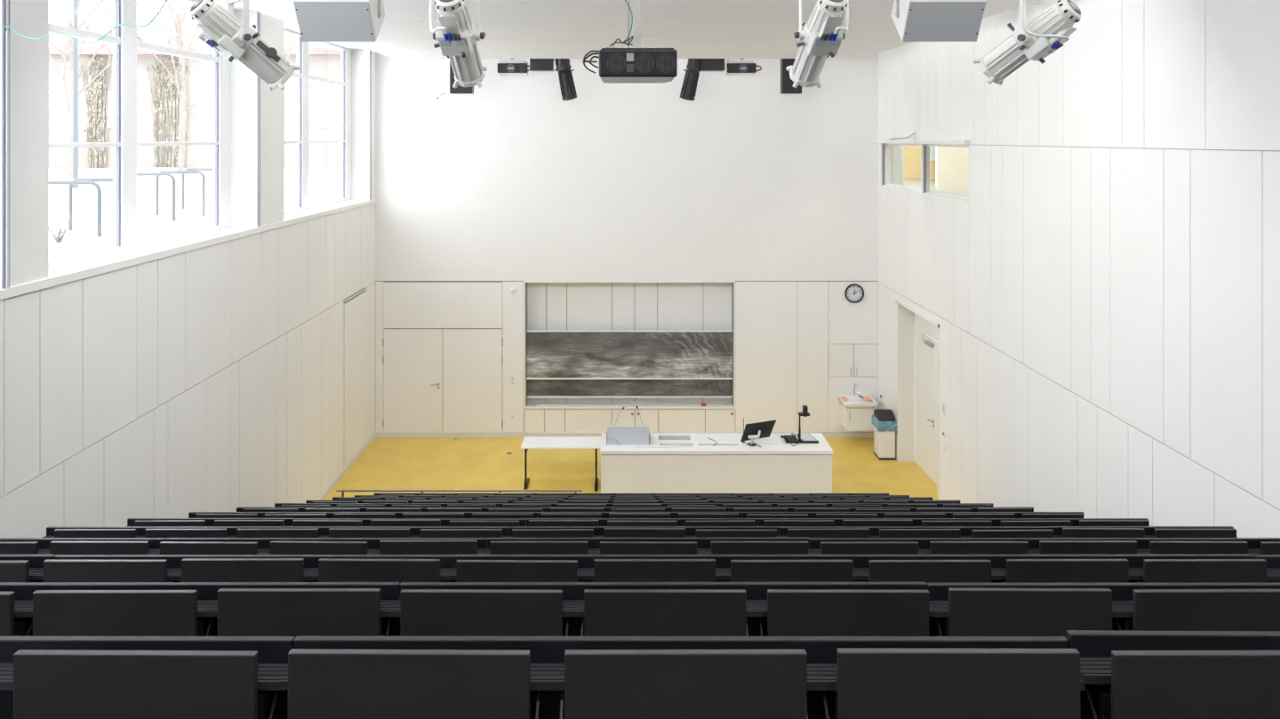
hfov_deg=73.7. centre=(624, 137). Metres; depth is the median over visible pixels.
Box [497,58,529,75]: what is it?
video camera
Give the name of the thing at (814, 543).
desk unit
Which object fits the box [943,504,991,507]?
seat
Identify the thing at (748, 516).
seat
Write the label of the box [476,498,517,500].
seat
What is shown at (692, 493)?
desk unit
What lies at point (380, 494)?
seat
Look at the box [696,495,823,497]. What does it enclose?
desk unit
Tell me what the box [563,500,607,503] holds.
seat
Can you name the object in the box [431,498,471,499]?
seat
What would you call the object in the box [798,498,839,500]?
seat
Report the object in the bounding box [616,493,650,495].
seat
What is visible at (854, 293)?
wall clock
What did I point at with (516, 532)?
seat
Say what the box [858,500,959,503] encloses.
desk unit
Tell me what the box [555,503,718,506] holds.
desk unit
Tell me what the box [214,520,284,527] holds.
seat
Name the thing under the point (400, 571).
seat
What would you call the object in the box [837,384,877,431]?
washbasin
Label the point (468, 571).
seat
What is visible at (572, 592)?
desk unit
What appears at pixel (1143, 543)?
desk unit
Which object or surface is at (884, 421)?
waste bin
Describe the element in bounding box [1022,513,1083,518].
seat
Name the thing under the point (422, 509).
desk unit
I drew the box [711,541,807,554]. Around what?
seat
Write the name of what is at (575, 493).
desk unit
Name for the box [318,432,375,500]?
baseboard
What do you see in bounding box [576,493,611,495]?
seat
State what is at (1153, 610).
seat
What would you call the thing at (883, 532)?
seat
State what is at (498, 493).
seat
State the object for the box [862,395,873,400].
cleaning cloth
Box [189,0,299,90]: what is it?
spotlight
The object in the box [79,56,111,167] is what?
climbing plant
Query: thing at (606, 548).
seat
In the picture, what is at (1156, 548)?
seat
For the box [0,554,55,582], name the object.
desk unit
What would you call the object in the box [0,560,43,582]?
seat
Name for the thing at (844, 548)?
seat
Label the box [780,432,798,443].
desk telephone
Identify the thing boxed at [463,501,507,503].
seat
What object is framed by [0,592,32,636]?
seat
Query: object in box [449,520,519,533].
seat
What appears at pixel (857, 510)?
seat
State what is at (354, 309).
door
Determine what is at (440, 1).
vent
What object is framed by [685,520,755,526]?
seat
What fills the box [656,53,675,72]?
fan grille
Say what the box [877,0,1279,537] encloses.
wall
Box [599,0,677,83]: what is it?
projector
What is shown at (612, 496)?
desk unit
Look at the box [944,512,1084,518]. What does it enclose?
desk unit
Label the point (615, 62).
fan grille
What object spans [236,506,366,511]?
desk unit
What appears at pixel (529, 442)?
side table
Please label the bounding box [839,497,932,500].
desk unit
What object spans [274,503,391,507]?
desk unit
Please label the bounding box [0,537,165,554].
desk unit
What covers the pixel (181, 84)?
bare tree
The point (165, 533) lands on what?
seat
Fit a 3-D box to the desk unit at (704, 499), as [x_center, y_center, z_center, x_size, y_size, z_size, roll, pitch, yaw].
[1.789,4.779,10.532,1.668,0.750,0.400,0,0,0]
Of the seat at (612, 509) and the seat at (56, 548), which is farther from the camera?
the seat at (612, 509)
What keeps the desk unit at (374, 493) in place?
on the floor
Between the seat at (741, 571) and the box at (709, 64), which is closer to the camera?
the seat at (741, 571)
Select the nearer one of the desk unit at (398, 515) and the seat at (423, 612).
the seat at (423, 612)
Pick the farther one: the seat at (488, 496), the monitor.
the monitor
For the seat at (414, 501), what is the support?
attached to the desk unit at (458, 500)
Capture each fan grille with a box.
[606,53,625,72]
[634,53,654,72]
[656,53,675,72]
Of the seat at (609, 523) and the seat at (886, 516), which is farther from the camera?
the seat at (886, 516)
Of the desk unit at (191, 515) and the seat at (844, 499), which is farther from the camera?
the seat at (844, 499)
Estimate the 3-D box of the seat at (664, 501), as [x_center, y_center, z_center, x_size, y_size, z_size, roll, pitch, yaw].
[0.675,4.316,9.537,0.526,0.554,0.139,0,0,0]
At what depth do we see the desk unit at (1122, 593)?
2.69 m
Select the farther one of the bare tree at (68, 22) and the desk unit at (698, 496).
the bare tree at (68, 22)
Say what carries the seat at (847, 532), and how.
attached to the desk unit at (874, 531)
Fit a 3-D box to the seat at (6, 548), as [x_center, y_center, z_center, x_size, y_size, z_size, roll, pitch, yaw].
[-3.212,2.321,4.369,0.526,0.554,0.139,0,-1,0]
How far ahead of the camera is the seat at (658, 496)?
11.19 m
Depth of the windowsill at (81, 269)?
9.43 m
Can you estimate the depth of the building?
40.00 m
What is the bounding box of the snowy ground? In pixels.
[48,168,340,260]
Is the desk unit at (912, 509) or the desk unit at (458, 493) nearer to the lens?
the desk unit at (912, 509)
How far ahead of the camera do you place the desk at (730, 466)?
14.26 m
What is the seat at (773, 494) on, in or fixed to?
attached to the desk unit at (692, 493)
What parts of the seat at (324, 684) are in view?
arm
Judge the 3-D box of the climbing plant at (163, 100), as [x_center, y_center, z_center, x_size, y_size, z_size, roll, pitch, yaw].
[-21.354,-1.197,39.837,2.041,5.253,0.211,0,0,0]
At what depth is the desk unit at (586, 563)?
3.55 m
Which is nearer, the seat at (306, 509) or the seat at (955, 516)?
the seat at (955, 516)
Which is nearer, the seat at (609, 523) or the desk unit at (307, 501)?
the seat at (609, 523)
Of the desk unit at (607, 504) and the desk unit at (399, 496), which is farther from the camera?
the desk unit at (399, 496)
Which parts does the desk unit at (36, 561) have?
rail, modesty panel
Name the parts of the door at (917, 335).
transom panel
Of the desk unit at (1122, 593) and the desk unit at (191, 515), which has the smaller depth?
the desk unit at (1122, 593)
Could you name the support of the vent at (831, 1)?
attached to the spotlight at (821, 36)
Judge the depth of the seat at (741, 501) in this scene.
9.46 m
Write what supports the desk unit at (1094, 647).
on the floor
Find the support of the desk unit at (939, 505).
on the floor
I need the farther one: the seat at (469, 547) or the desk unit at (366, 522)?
the desk unit at (366, 522)
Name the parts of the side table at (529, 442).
leg, leg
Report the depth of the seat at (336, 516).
6.88 m
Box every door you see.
[343,288,367,466]
[382,282,503,431]
[896,299,939,500]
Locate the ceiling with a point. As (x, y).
(512, 28)
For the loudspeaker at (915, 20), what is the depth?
6.89 m
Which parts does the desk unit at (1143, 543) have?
rail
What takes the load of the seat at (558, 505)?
attached to the desk unit at (607, 504)
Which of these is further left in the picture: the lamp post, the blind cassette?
the lamp post
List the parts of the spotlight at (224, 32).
rating plate, rating plate, tilt knob, shutter handle, focus knob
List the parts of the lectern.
panel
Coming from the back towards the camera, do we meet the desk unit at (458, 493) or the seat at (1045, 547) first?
the desk unit at (458, 493)
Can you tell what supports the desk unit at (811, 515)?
on the floor
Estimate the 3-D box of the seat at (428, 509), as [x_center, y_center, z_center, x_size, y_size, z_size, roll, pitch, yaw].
[-1.550,3.647,7.816,0.526,0.554,0.139,0,0,0]
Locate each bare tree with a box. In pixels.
[48,0,196,177]
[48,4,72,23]
[84,0,320,175]
[136,3,296,63]
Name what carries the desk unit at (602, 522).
on the floor
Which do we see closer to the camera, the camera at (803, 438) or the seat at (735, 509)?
the seat at (735, 509)
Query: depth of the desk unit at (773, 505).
8.71 m
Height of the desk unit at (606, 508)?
0.750 m
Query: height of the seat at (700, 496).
0.554 m
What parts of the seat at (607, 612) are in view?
arm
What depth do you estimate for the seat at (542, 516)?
6.88 m
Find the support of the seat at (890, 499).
attached to the desk unit at (840, 499)
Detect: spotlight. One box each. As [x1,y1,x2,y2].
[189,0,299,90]
[428,0,487,87]
[552,58,576,100]
[680,58,704,100]
[786,0,848,88]
[973,0,1080,85]
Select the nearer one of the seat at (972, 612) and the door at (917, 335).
the seat at (972, 612)
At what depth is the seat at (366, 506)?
8.60 m
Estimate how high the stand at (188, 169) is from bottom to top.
0.878 m
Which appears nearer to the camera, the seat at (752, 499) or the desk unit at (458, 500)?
the desk unit at (458, 500)
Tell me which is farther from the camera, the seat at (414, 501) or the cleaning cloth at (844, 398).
the cleaning cloth at (844, 398)
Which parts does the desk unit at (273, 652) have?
modesty panel, rail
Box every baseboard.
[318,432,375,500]
[376,432,873,437]
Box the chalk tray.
[527,396,732,398]
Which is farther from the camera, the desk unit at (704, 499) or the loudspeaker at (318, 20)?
the desk unit at (704, 499)
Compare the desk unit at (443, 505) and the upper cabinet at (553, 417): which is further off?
the upper cabinet at (553, 417)
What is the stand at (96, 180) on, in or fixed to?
on the snowy ground
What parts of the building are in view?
pane, pane, pane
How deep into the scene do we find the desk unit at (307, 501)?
9.57 m
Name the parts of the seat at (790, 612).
arm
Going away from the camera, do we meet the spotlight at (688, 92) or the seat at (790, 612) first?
the seat at (790, 612)
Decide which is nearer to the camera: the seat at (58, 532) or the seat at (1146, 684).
the seat at (1146, 684)
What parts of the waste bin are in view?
lid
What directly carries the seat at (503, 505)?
attached to the desk unit at (443, 505)
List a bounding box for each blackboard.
[526,330,732,379]
[527,379,732,398]
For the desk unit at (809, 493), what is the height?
0.750 m
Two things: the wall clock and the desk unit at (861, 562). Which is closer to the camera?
the desk unit at (861, 562)
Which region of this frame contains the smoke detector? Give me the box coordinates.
[510,288,515,293]
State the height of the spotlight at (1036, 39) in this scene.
0.844 m
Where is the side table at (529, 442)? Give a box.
[520,436,600,491]
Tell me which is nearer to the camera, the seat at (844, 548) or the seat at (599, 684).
the seat at (599, 684)
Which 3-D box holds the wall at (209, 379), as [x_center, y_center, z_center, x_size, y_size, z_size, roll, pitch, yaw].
[-5.343,1.677,6.730,0.473,9.500,22.060,0,0,0]
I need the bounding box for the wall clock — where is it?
[844,283,863,303]
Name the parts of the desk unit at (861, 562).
modesty panel, rail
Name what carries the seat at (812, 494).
attached to the desk unit at (809, 493)
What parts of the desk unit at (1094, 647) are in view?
modesty panel, rail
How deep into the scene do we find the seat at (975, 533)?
5.16 m
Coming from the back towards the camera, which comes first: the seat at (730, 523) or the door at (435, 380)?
the door at (435, 380)
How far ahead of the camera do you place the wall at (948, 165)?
19.30 m
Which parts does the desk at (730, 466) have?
panel, panel, panel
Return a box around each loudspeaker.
[293,0,384,41]
[449,61,473,94]
[780,58,801,94]
[891,0,986,41]
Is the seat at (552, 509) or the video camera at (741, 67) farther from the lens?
the video camera at (741, 67)
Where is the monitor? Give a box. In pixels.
[740,419,775,446]
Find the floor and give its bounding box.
[323,437,937,500]
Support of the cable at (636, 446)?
on the desk at (730, 466)
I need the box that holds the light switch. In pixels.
[510,376,514,385]
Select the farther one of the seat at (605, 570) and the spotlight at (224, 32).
the spotlight at (224, 32)
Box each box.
[529,58,553,71]
[701,58,724,71]
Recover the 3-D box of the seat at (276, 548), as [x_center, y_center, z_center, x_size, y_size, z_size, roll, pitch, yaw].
[-1.548,2.319,4.371,0.526,0.554,0.139,0,0,0]
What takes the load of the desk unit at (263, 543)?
on the floor
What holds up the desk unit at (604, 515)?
on the floor
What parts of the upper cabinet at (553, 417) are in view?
door, door, door, door, door, door, door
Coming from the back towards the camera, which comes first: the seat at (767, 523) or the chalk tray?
the chalk tray
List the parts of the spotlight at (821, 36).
tilt knob, shutter handle, rating plate, shutter handle, rating plate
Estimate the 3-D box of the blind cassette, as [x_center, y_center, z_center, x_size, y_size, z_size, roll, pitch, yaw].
[5.134,0.004,15.072,0.092,0.217,4.545,0,0,0]
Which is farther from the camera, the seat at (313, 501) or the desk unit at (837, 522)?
the seat at (313, 501)
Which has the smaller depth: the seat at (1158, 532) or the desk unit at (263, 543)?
the desk unit at (263, 543)
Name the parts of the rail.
rail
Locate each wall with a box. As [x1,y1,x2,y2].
[0,0,375,537]
[375,52,878,431]
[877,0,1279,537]
[897,145,968,196]
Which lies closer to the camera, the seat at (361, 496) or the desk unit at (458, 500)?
the desk unit at (458, 500)
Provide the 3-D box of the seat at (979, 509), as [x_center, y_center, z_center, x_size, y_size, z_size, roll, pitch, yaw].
[3.455,3.647,7.816,0.526,0.554,0.139,0,0,0]
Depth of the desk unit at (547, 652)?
1.83 m
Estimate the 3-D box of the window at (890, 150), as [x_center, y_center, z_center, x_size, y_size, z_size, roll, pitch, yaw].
[5.338,0.542,15.037,0.324,0.910,4.435,0,0,0]
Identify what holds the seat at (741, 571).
attached to the desk unit at (586, 563)
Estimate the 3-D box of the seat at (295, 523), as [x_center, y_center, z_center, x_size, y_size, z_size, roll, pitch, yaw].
[-2.103,2.983,6.094,0.526,0.554,0.139,0,0,0]
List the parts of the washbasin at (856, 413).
door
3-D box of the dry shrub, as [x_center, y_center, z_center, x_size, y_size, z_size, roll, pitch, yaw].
[-7.519,1.226,11.321,0.332,0.406,0.328,0,0,0]
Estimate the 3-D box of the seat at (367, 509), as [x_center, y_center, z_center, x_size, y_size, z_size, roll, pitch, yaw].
[-2.102,3.646,7.810,0.526,0.554,0.139,0,0,0]
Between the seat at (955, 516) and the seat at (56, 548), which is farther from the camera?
the seat at (955, 516)
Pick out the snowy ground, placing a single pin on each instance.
(324, 183)
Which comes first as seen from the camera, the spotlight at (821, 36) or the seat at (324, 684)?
the seat at (324, 684)
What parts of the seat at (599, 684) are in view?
arm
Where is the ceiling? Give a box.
[228,0,1037,58]
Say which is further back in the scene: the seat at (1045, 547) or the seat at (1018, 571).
the seat at (1045, 547)
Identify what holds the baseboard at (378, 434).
attached to the wall at (617, 206)
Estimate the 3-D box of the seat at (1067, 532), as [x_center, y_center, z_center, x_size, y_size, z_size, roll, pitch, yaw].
[2.902,2.648,5.237,0.526,0.554,0.139,0,0,0]
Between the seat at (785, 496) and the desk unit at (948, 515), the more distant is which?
the seat at (785, 496)
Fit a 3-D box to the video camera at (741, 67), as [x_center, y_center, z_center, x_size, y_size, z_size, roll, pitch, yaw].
[2.330,-2.158,16.808,0.682,1.831,0.484,0,0,0]
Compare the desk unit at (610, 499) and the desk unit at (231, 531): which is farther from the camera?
the desk unit at (610, 499)
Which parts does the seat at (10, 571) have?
backrest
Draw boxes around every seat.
[0,541,38,554]
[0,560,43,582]
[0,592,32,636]
[13,649,284,718]
[32,590,217,636]
[43,560,181,582]
[49,541,148,555]
[54,528,135,537]
[134,520,205,526]
[144,528,226,538]
[160,541,257,554]
[181,558,316,582]
[196,513,257,518]
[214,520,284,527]
[217,588,393,638]
[236,528,318,537]
[243,508,297,511]
[264,513,326,518]
[269,541,367,554]
[281,504,330,507]
[287,648,541,718]
[292,520,362,526]
[304,508,359,511]
[312,501,357,503]
[318,558,448,583]
[328,528,410,537]
[334,513,395,518]
[336,504,385,507]
[339,497,380,500]
[360,496,398,497]
[363,500,407,503]
[366,508,420,511]
[370,519,440,526]
[379,494,415,495]
[379,539,477,555]
[384,498,425,500]
[392,504,440,507]
[400,589,568,636]
[402,512,463,518]
[403,496,440,497]
[413,500,457,503]
[419,494,454,495]
[420,528,502,538]
[427,508,481,511]
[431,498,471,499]
[445,496,482,497]
[447,504,495,507]
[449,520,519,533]
[456,560,582,582]
[458,494,493,495]
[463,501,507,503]
[472,513,533,524]
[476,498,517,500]
[488,496,525,497]
[488,508,542,511]
[490,541,587,554]
[497,493,532,495]
[502,504,551,507]
[512,528,593,537]
[513,501,557,506]
[522,498,562,503]
[528,520,598,526]
[530,496,567,499]
[536,494,572,497]
[540,513,601,518]
[550,507,604,511]
[557,504,606,506]
[560,649,807,718]
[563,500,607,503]
[568,497,608,500]
[573,496,610,497]
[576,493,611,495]
[581,589,748,636]
[592,559,716,582]
[600,541,696,554]
[604,528,685,537]
[607,520,676,526]
[608,512,670,518]
[610,508,664,511]
[612,504,661,506]
[613,501,657,503]
[614,498,655,500]
[615,496,653,497]
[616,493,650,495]
[656,494,690,495]
[657,496,695,497]
[660,497,701,500]
[664,501,707,503]
[667,504,716,506]
[672,508,726,511]
[678,513,738,518]
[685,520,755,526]
[695,494,729,495]
[696,529,776,537]
[700,496,737,497]
[706,498,747,500]
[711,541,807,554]
[713,500,758,503]
[722,504,771,507]
[724,560,853,582]
[734,493,768,495]
[734,508,787,511]
[742,496,779,497]
[746,513,807,518]
[752,498,792,500]
[757,589,929,636]
[763,501,807,503]
[764,520,833,527]
[773,494,808,495]
[777,504,826,507]
[784,496,822,497]
[787,528,869,538]
[794,508,848,511]
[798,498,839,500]
[812,494,847,495]
[814,501,858,503]
[816,513,877,518]
[819,648,1080,718]
[820,541,918,554]
[827,496,864,497]
[832,504,881,507]
[842,520,912,526]
[843,498,884,500]
[852,493,887,495]
[856,509,910,511]
[858,560,991,583]
[864,501,908,503]
[869,496,907,497]
[879,528,960,537]
[884,513,945,518]
[888,504,936,507]
[889,498,930,500]
[913,500,958,503]
[916,508,971,512]
[921,520,991,526]
[929,541,1028,554]
[932,587,1111,638]
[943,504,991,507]
[952,513,1015,518]
[971,529,1053,537]
[977,508,1031,511]
[991,559,1128,583]
[1000,520,1071,527]
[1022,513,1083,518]
[1039,540,1137,554]
[1062,528,1144,537]
[1078,520,1149,526]
[1080,650,1279,718]
[1112,589,1279,631]
[1128,559,1266,583]
[1149,541,1247,554]
[1154,528,1236,537]
[1260,541,1279,554]
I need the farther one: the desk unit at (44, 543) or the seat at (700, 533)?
the seat at (700, 533)
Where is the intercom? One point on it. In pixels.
(943, 404)
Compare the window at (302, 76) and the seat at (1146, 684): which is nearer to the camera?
the seat at (1146, 684)
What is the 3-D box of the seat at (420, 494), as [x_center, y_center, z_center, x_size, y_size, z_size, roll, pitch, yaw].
[-2.656,5.312,12.110,0.526,0.554,0.139,0,-1,0]
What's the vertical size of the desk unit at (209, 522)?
0.750 m
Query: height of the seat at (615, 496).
0.554 m
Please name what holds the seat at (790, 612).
attached to the desk unit at (572, 592)
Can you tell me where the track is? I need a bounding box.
[525,282,733,406]
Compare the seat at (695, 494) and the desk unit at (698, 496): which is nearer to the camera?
the desk unit at (698, 496)
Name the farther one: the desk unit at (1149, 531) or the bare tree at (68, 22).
the bare tree at (68, 22)
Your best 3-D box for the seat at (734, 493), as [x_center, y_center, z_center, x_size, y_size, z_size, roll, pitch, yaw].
[1.786,5.307,12.121,0.526,0.554,0.139,0,1,0]
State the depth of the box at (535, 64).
16.59 m
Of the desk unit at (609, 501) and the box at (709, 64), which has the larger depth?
the box at (709, 64)
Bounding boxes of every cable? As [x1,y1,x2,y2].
[2,0,167,43]
[582,52,599,62]
[583,50,599,73]
[607,41,632,47]
[624,0,632,41]
[634,446,686,449]
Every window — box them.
[48,0,230,267]
[284,28,351,214]
[882,143,968,201]
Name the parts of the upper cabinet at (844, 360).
door, door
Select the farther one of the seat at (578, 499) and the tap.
the tap
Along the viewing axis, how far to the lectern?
14.52 m
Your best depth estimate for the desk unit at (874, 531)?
5.27 m
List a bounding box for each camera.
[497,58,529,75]
[725,58,761,75]
[797,405,818,443]
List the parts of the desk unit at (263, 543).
rail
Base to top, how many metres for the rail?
0.750 m
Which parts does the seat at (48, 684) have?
arm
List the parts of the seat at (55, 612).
arm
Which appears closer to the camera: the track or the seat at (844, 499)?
the seat at (844, 499)
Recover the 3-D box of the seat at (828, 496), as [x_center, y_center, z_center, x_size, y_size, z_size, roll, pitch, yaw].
[2.903,4.977,11.250,0.526,0.554,0.139,0,-1,0]
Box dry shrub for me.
[48,215,71,242]
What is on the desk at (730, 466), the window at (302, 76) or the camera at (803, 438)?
the camera at (803, 438)
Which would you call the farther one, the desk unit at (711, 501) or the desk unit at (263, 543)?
the desk unit at (711, 501)
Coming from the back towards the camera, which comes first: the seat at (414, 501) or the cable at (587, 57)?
the seat at (414, 501)
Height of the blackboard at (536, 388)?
0.897 m
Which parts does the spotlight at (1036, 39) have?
shutter handle, tilt knob, rating plate, rating plate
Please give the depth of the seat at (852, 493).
12.05 m
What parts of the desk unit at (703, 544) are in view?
rail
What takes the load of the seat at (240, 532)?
attached to the desk unit at (323, 531)
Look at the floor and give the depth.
15.75 m
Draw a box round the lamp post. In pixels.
[72,0,78,188]
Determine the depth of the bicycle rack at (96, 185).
11.88 m
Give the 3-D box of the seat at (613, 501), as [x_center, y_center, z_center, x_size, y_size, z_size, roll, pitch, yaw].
[0.120,4.311,9.524,0.526,0.554,0.139,0,-1,0]
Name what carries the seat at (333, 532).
attached to the desk unit at (323, 531)
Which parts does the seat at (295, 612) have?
arm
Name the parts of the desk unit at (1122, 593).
modesty panel, rail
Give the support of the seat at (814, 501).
attached to the desk unit at (711, 501)
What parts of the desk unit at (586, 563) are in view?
modesty panel, rail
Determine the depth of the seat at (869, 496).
11.18 m
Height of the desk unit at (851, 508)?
0.750 m
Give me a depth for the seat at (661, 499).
10.32 m
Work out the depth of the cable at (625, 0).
5.79 m
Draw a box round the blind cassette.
[876,131,970,144]
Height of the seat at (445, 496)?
0.554 m
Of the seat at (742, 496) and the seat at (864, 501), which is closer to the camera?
the seat at (864, 501)
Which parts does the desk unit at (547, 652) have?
rail, modesty panel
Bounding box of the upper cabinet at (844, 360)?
[828,344,878,376]
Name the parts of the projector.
mount plate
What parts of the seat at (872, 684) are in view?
arm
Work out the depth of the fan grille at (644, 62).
5.60 m
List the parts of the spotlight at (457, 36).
rating plate, rating plate, tilt knob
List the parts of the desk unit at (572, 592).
rail, modesty panel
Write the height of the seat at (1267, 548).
0.554 m
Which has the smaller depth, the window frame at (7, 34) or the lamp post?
the window frame at (7, 34)
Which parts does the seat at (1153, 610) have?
arm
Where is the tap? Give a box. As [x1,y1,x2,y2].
[853,384,861,395]
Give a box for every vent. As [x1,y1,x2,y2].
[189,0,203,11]
[439,0,453,2]
[830,0,843,2]
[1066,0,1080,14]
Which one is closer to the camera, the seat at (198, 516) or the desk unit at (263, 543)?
the desk unit at (263, 543)
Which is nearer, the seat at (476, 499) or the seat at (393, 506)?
the seat at (393, 506)
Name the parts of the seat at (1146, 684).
arm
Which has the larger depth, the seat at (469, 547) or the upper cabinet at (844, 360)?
the upper cabinet at (844, 360)
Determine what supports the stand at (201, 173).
on the snowy ground
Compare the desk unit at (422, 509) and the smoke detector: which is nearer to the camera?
the desk unit at (422, 509)
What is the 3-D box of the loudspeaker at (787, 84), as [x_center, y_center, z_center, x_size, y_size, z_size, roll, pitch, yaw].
[3.255,-1.969,16.707,0.389,2.208,0.226,0,0,0]
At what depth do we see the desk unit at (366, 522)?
6.13 m
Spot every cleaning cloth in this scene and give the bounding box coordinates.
[839,396,847,405]
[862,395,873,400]
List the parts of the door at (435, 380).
transom panel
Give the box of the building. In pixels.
[48,24,340,168]
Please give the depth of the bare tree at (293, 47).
28.77 m
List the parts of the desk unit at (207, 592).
rail, modesty panel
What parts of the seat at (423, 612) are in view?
arm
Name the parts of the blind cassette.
opener arm, rail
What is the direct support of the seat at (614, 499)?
attached to the desk unit at (610, 499)
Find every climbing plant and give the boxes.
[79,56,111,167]
[146,56,188,167]
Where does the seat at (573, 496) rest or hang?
attached to the desk unit at (612, 496)
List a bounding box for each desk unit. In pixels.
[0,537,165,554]
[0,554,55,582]
[0,582,399,636]
[0,636,295,718]
[42,554,454,582]
[43,526,239,537]
[127,518,294,526]
[158,537,487,554]
[188,512,335,518]
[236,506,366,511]
[240,526,510,537]
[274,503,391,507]
[281,636,1084,718]
[294,518,526,526]
[305,500,412,503]
[332,496,430,500]
[334,512,537,518]
[354,495,445,497]
[366,507,547,511]
[374,493,457,495]
[392,503,554,507]
[393,582,934,636]
[412,499,560,503]
[430,497,566,500]
[445,495,570,497]
[450,554,858,582]
[457,493,575,495]
[485,537,812,554]
[509,526,780,537]
[525,518,757,526]
[537,512,741,518]
[547,506,728,511]
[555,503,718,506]
[561,499,710,503]
[567,497,703,500]
[571,495,696,497]
[575,493,691,495]
[691,493,808,495]
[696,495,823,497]
[703,497,839,500]
[710,500,858,503]
[718,503,881,507]
[728,506,909,511]
[741,512,944,518]
[757,518,989,526]
[779,526,1048,537]
[808,493,888,495]
[808,537,1138,554]
[823,495,909,497]
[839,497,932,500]
[853,554,1254,583]
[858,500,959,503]
[881,503,993,507]
[909,507,1033,511]
[926,583,1279,636]
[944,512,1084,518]
[989,518,1148,526]
[1048,526,1237,537]
[1066,630,1279,718]
[1130,537,1279,554]
[1252,554,1279,583]
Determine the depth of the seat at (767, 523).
6.03 m
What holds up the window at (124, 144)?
in the wall at (209, 379)
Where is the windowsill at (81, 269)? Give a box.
[0,198,375,300]
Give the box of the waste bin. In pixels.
[871,408,897,460]
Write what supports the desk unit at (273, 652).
on the floor
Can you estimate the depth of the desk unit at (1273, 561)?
3.55 m
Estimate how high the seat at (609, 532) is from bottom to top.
0.554 m
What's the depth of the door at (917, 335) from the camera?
15.94 m
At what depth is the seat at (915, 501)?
9.46 m
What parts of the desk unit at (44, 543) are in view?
rail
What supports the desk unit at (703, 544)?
on the floor
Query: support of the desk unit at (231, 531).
on the floor
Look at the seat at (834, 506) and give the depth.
8.60 m
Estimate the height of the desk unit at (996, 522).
0.750 m
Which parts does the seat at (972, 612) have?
arm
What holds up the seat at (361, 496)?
attached to the desk unit at (399, 496)
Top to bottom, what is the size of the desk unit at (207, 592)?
0.750 m
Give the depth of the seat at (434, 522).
6.03 m
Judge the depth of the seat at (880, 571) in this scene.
3.44 m
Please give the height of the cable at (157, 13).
0.294 m
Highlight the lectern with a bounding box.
[606,425,650,445]
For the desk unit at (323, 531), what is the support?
on the floor
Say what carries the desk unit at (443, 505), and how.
on the floor
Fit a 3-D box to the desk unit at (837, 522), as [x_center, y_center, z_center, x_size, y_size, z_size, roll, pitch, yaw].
[1.789,3.116,6.232,1.668,0.750,0.400,0,0,0]
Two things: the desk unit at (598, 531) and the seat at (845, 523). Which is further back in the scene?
the seat at (845, 523)
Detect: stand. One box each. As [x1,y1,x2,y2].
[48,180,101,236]
[68,177,112,230]
[136,172,175,221]
[155,170,205,215]
[181,168,212,208]
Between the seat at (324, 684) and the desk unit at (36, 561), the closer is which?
the seat at (324, 684)
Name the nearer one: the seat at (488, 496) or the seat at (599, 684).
the seat at (599, 684)
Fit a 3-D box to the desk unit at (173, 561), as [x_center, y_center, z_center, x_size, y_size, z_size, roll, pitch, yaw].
[-1.547,2.119,3.652,1.668,0.750,0.400,0,0,0]
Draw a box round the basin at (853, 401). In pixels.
[837,393,877,407]
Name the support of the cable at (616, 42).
on the projector
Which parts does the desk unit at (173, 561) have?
rail, modesty panel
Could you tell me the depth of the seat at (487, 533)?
5.16 m
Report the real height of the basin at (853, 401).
0.119 m
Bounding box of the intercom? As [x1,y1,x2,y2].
[942,401,945,415]
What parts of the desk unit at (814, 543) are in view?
rail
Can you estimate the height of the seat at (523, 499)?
0.554 m
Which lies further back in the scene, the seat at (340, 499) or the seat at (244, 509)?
the seat at (340, 499)
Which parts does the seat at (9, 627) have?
backrest, arm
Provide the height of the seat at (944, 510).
0.554 m
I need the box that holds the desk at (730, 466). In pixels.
[600,433,832,493]
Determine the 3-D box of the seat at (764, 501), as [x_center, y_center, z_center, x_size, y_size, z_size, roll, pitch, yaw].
[1.788,4.311,9.529,0.526,0.554,0.139,0,0,0]
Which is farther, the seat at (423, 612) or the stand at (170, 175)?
the stand at (170, 175)
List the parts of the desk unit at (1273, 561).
rail, modesty panel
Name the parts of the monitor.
stand arm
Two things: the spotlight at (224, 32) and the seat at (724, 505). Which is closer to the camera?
the spotlight at (224, 32)
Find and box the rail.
[336,489,582,496]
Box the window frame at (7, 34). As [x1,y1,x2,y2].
[5,32,9,288]
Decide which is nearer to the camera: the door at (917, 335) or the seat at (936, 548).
the seat at (936, 548)
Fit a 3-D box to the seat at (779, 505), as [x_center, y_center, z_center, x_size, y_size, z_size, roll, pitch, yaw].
[1.788,3.978,8.670,0.526,0.554,0.139,0,-1,0]
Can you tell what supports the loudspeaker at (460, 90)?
hanging from the ceiling
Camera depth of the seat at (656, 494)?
12.04 m
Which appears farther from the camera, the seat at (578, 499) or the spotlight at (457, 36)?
the seat at (578, 499)
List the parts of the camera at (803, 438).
post, stage plate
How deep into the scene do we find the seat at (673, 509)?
7.75 m
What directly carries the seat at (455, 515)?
attached to the desk unit at (398, 515)
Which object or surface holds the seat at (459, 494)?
attached to the desk unit at (458, 493)
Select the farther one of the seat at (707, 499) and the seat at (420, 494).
the seat at (420, 494)

